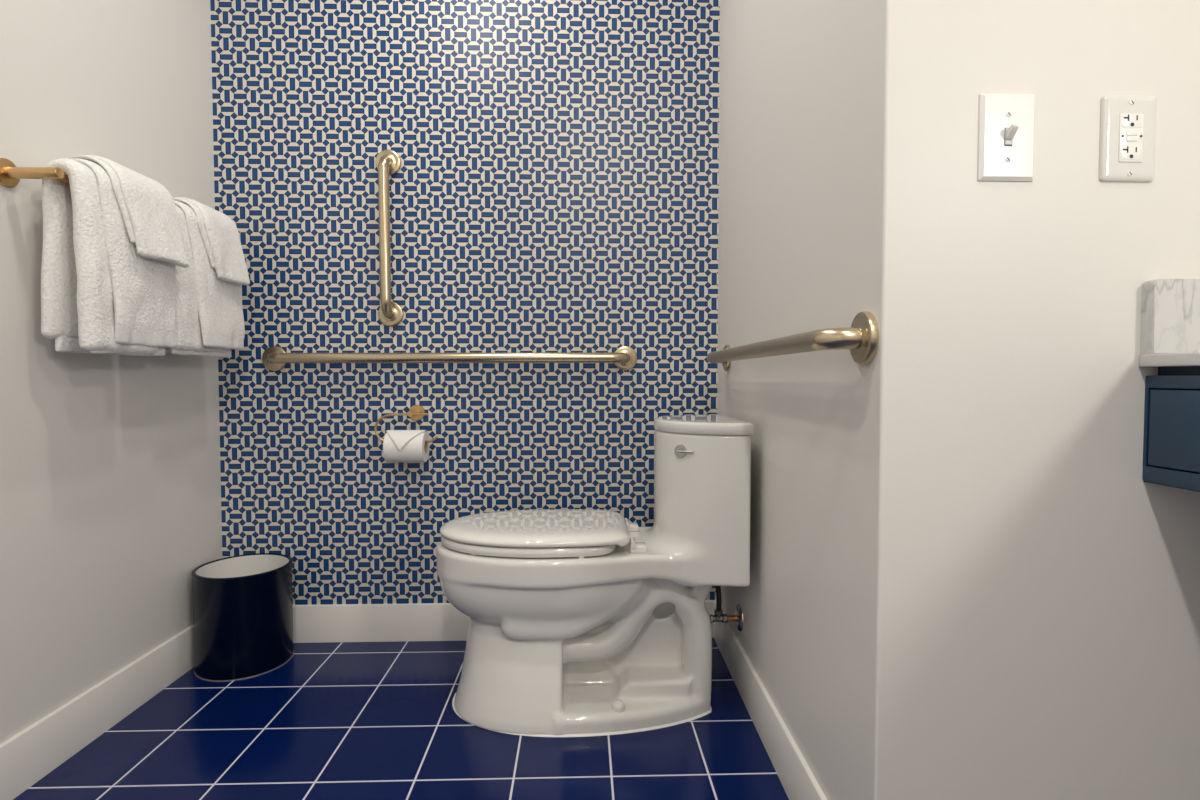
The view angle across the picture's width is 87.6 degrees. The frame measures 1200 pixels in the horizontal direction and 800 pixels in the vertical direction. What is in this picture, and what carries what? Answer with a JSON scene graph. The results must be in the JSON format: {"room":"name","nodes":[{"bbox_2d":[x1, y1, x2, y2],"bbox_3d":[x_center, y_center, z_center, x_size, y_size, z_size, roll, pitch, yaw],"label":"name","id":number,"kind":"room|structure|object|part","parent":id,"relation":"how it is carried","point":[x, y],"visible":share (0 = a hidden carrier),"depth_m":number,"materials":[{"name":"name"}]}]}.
{"room":"bathroom","nodes":[
{"label":"bathroom","id":0,"kind":"room"},
{"bbox_2d":[0,0,221,744],"bbox_3d":[-1.195,-0.394,0.085,0.101,2.440,3.872,0,2,-1],"label":"wall","id":1,"kind":"structure","parent":0,"point":[110,469],"depth_m":1.44,"materials":[{"name":"white paint"}]},
{"bbox_2d":[0,158,69,186],"bbox_3d":[-1.122,-0.455,1.526,0.107,0.054,0.654,0,2,-2],"label":"towel bar","id":2,"kind":"object","parent":1,"relation":"attached to","point":[10,175],"visible":0.49,"depth_m":1.22,"materials":[{"name":"gold metal"}]},
{"bbox_3d":[-1.111,-0.445,1.227,0.103,0.022,0.022,0,2,-2],"label":"post","id":3,"kind":"part","parent":2,"relation":"part of","materials":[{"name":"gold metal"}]},
{"bbox_2d":[41,158,175,355],"bbox_3d":[-1.073,-0.301,1.382,0.127,0.404,0.265,0,2,-2],"label":"bath towel","id":4,"kind":"object","parent":2,"relation":"hanging from","point":[99,296],"visible":0.77,"depth_m":1.29,"materials":[{"name":"white fabric"}]},
{"bbox_2d":[67,155,188,267],"bbox_3d":[-1.066,-0.418,1.404,0.170,0.209,0.200,0,2,-2],"label":"hand towel","id":5,"kind":"object","parent":4,"relation":"on","point":[147,208],"visible":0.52,"depth_m":1.38,"materials":[{"name":"white fabric"}]},
{"bbox_2d":[165,200,244,357],"bbox_3d":[-1.080,-0.313,1.670,0.120,0.393,0.291,0,2,-2],"label":"bath towel","id":6,"kind":"object","parent":2,"relation":"hanging from","point":[208,308],"visible":0.46,"depth_m":1.62,"materials":[{"name":"white fabric"}]},
{"bbox_2d":[173,197,249,284],"bbox_3d":[-1.076,-0.426,1.694,0.162,0.208,0.185,0,2,-2],"label":"hand towel","id":7,"kind":"object","parent":6,"relation":"on","point":[219,233],"visible":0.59,"depth_m":1.67,"materials":[{"name":"white fabric"}]},
{"bbox_2d":[0,625,193,799],"bbox_3d":[-1.140,0.767,0.128,0.010,0.118,3.672,0,2,-1],"label":"baseboard","id":8,"kind":"structure","parent":1,"relation":"attached to","point":[36,751],"depth_m":1.42,"materials":[{"name":"white paint"}]},
{"bbox_2d":[13,637,788,799],"bbox_3d":[0.096,0.864,0.169,3.000,0.080,3.972,0,2,-2],"label":"floor","id":9,"kind":"structure","parent":0,"point":[337,720],"depth_m":1.41,"materials":[{"name":"blue tile"}]},
{"bbox_2d":[192,553,293,681],"bbox_3d":[-1.041,0.624,1.834,0.255,0.284,0.255,0,2,-2],"label":"waste bin","id":10,"kind":"object","parent":9,"relation":"on","point":[243,604],"visible":1,"depth_m":1.74,"materials":[{"name":"blue paint"}]},
{"bbox_2d":[436,414,753,736],"bbox_3d":[-0.035,0.410,1.625,0.766,0.725,0.382,0,2,-2],"label":"toilet","id":11,"kind":"object","parent":9,"relation":"on","point":[565,638],"visible":1,"depth_m":1.49,"materials":[{"name":"white ceramic"}]},
{"bbox_3d":[-0.185,0.349,1.618,0.443,0.022,0.348,0,2,-2],"label":"seat","id":12,"kind":"part","parent":11,"relation":"part of","materials":[{"name":"white plastic"}]},
{"bbox_3d":[-0.169,0.327,1.618,0.480,0.031,0.353,0,2,-2],"label":"seat lid","id":13,"kind":"part","parent":11,"relation":"part of","materials":[{"name":"white plastic"}]},
{"bbox_3d":[0.196,0.122,1.499,0.032,0.032,0.018,1,2,35],"label":"trip lever","id":14,"kind":"part","parent":11,"relation":"part of","materials":[{"name":"silver metal"}]},
{"bbox_3d":[0.202,0.123,1.481,0.042,0.007,0.007,1,2,33],"label":"lever arm","id":15,"kind":"part","parent":11,"relation":"part of","materials":[{"name":"silver metal"}]},
{"bbox_3d":[0.244,0.061,1.621,0.206,0.028,0.371,0,2,-2],"label":"tank lid","id":16,"kind":"part","parent":11,"relation":"part of","materials":[{"name":"white ceramic"}]},
{"bbox_2d":[210,0,719,604],"bbox_3d":[-0.405,-0.461,1.996,1.752,2.440,0.100,0,2,-2],"label":"wall","id":17,"kind":"structure","parent":0,"point":[555,188],"depth_m":1.95,"materials":[{"name":"blue tile"}]},
{"bbox_2d":[375,149,403,326],"bbox_3d":[-0.648,-0.497,1.902,0.079,0.542,0.070,0,2,-2],"label":"grab bar","id":18,"kind":"object","parent":17,"relation":"attached to","point":[388,162],"visible":1,"depth_m":1.88,"materials":[{"name":"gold metal"}]},
{"bbox_2d":[374,405,437,442],"bbox_3d":[-0.585,0.072,1.918,0.190,0.112,0.082,0,2,-2],"label":"toilet paper holder","id":19,"kind":"object","parent":17,"relation":"attached to","point":[416,412],"visible":0.84,"depth_m":1.88,"materials":[{"name":"gold metal"}]},
{"bbox_2d":[383,430,429,461],"bbox_3d":[-0.582,0.139,1.883,0.116,0.097,0.101,0,2,-2],"label":"toilet paper roll","id":20,"kind":"object","parent":19,"relation":"hanging from","point":[398,445],"visible":1,"depth_m":1.85,"materials":[{"name":"white paper"}]},
{"bbox_3d":[-0.570,0.041,1.914,0.017,0.017,0.076,0,2,-2],"label":"post","id":21,"kind":"part","parent":19,"relation":"part of","materials":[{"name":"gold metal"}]},
{"bbox_2d":[262,346,636,370],"bbox_3d":[-0.462,-0.129,1.921,1.160,0.079,0.070,0,2,-2],"label":"grab bar","id":22,"kind":"object","parent":17,"relation":"attached to","point":[274,358],"visible":1,"depth_m":1.89,"materials":[{"name":"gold metal"}]},
{"bbox_2d":[293,600,713,642],"bbox_3d":[-0.403,0.702,1.982,1.533,0.118,0.010,0,2,-2],"label":"baseboard","id":23,"kind":"structure","parent":17,"relation":"attached to","point":[320,623],"depth_m":1.97,"materials":[{"name":"white paint"}]},
{"bbox_2d":[717,0,887,799],"bbox_3d":[0.384,-0.443,1.461,0.090,2.440,1.232,0,2,4],"label":"wall","id":24,"kind":"structure","parent":0,"point":[802,83],"depth_m":1.15,"materials":[{"name":"white paint"}]},
{"bbox_2d":[710,586,742,631],"bbox_3d":[0.328,0.521,1.675,0.096,0.196,0.072,0,2,-2],"label":"shutoff valve","id":25,"kind":"object","parent":24,"relation":"attached to","point":[719,616],"visible":0.64,"depth_m":1.67,"materials":[{"name":"silver metal"}]},
{"bbox_2d":[713,600,826,799],"bbox_3d":[0.374,0.720,1.449,0.010,0.118,1.123,0,2,-1],"label":"baseboard","id":26,"kind":"structure","parent":24,"relation":"attached to","point":[796,777],"depth_m":1.38,"materials":[{"name":"white paint"}]},
{"bbox_2d":[707,311,878,370],"bbox_3d":[0.344,-0.105,1.361,0.070,0.078,0.996,0,2,-1],"label":"grab bar","id":27,"kind":"object","parent":24,"relation":"attached to","point":[862,338],"visible":1,"depth_m":0.92,"materials":[{"name":"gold metal"}]},
{"bbox_2d":[875,0,1199,799],"bbox_3d":[0.892,-0.441,1.422,1.048,2.440,1.127,0,2,-2],"label":"wall","id":28,"kind":"structure","parent":0,"point":[1039,597],"depth_m":0.86,"materials":[{"name":"white paint"}]},
{"bbox_2d":[978,94,1034,181],"bbox_3d":[0.552,-0.355,0.839,0.076,0.116,0.022,0,2,-2],"label":"light switch","id":29,"kind":"object","parent":28,"relation":"attached to","point":[1006,131],"visible":1,"depth_m":0.84,"materials":[{"name":"white plastic"}]},
{"bbox_2d":[1099,96,1156,181],"bbox_3d":[0.720,-0.356,0.851,0.075,0.114,0.009,0,2,-2],"label":"power outlet","id":30,"kind":"object","parent":28,"relation":"attached to","point":[1127,123],"visible":1,"depth_m":0.85,"materials":[{"name":"white plastic"}]},
{"bbox_2d":[1118,113,1143,161],"bbox_3d":[0.720,-0.355,0.850,0.033,0.065,0.004,0,2,-2],"label":"receptacle","id":31,"kind":"object","parent":30,"relation":"attached to","point":[1130,125],"depth_m":0.85,"materials":[{"name":"white plastic"}]},
{"bbox_2d":[1121,145,1140,159],"bbox_3d":[0.720,-0.335,0.848,0.027,0.019,0.001,0,2,-2],"label":"socket","id":32,"kind":"object","parent":30,"relation":"attached to","point":[1128,152],"depth_m":0.85,"materials":[{"name":"white plastic"}]},
{"bbox_2d":[1122,113,1141,127],"bbox_3d":[0.720,-0.378,0.847,0.027,0.019,0.001,0,2,-2],"label":"socket","id":33,"kind":"object","parent":30,"relation":"attached to","point":[1129,120],"depth_m":0.85,"materials":[{"name":"white plastic"}]},
{"bbox_2d":[1142,366,1199,491],"bbox_3d":[1.062,0.054,0.297,0.578,0.160,1.165,0,2,-2],"label":"vanity cabinet","id":34,"kind":"object","parent":28,"relation":"attached to","point":[1171,439],"visible":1,"depth_m":0.83,"materials":[{"name":"blue wood"}]},
{"bbox_2d":[1139,352,1199,366],"bbox_3d":[1.057,-0.034,0.289,0.588,0.017,1.175,0,2,-2],"label":"countertop","id":35,"kind":"structure","parent":34,"relation":"on","point":[1190,358],"depth_m":0.82,"materials":[{"name":"white stone"}]},
{"bbox_3d":[1.063,0.132,0.300,0.576,0.004,1.165,0,2,-2],"label":"underside panel","id":36,"kind":"part","parent":34,"relation":"part of","materials":[{"name":"blue paint"}]},
{"bbox_3d":[0.774,0.048,0.573,0.017,0.104,0.581,0,2,-2],"label":"drawer","id":37,"kind":"part","parent":34,"relation":"part of","materials":[{"name":"blue paint"}]},
{"bbox_3d":[1.422,-0.378,-0.398,0.100,2.440,2.745,0,2,-2],"label":"wall","id":38,"kind":"structure","parent":0,"visible":0},
{"bbox_2d":[1140,279,1199,354],"bbox_3d":[1.041,-0.114,0.864,0.586,0.101,0.020,0,2,-2],"label":"backsplash","id":39,"kind":"structure","parent":38,"relation":"attached to","point":[1170,308],"depth_m":0.85,"materials":[{"name":"white stone"}]}
]}

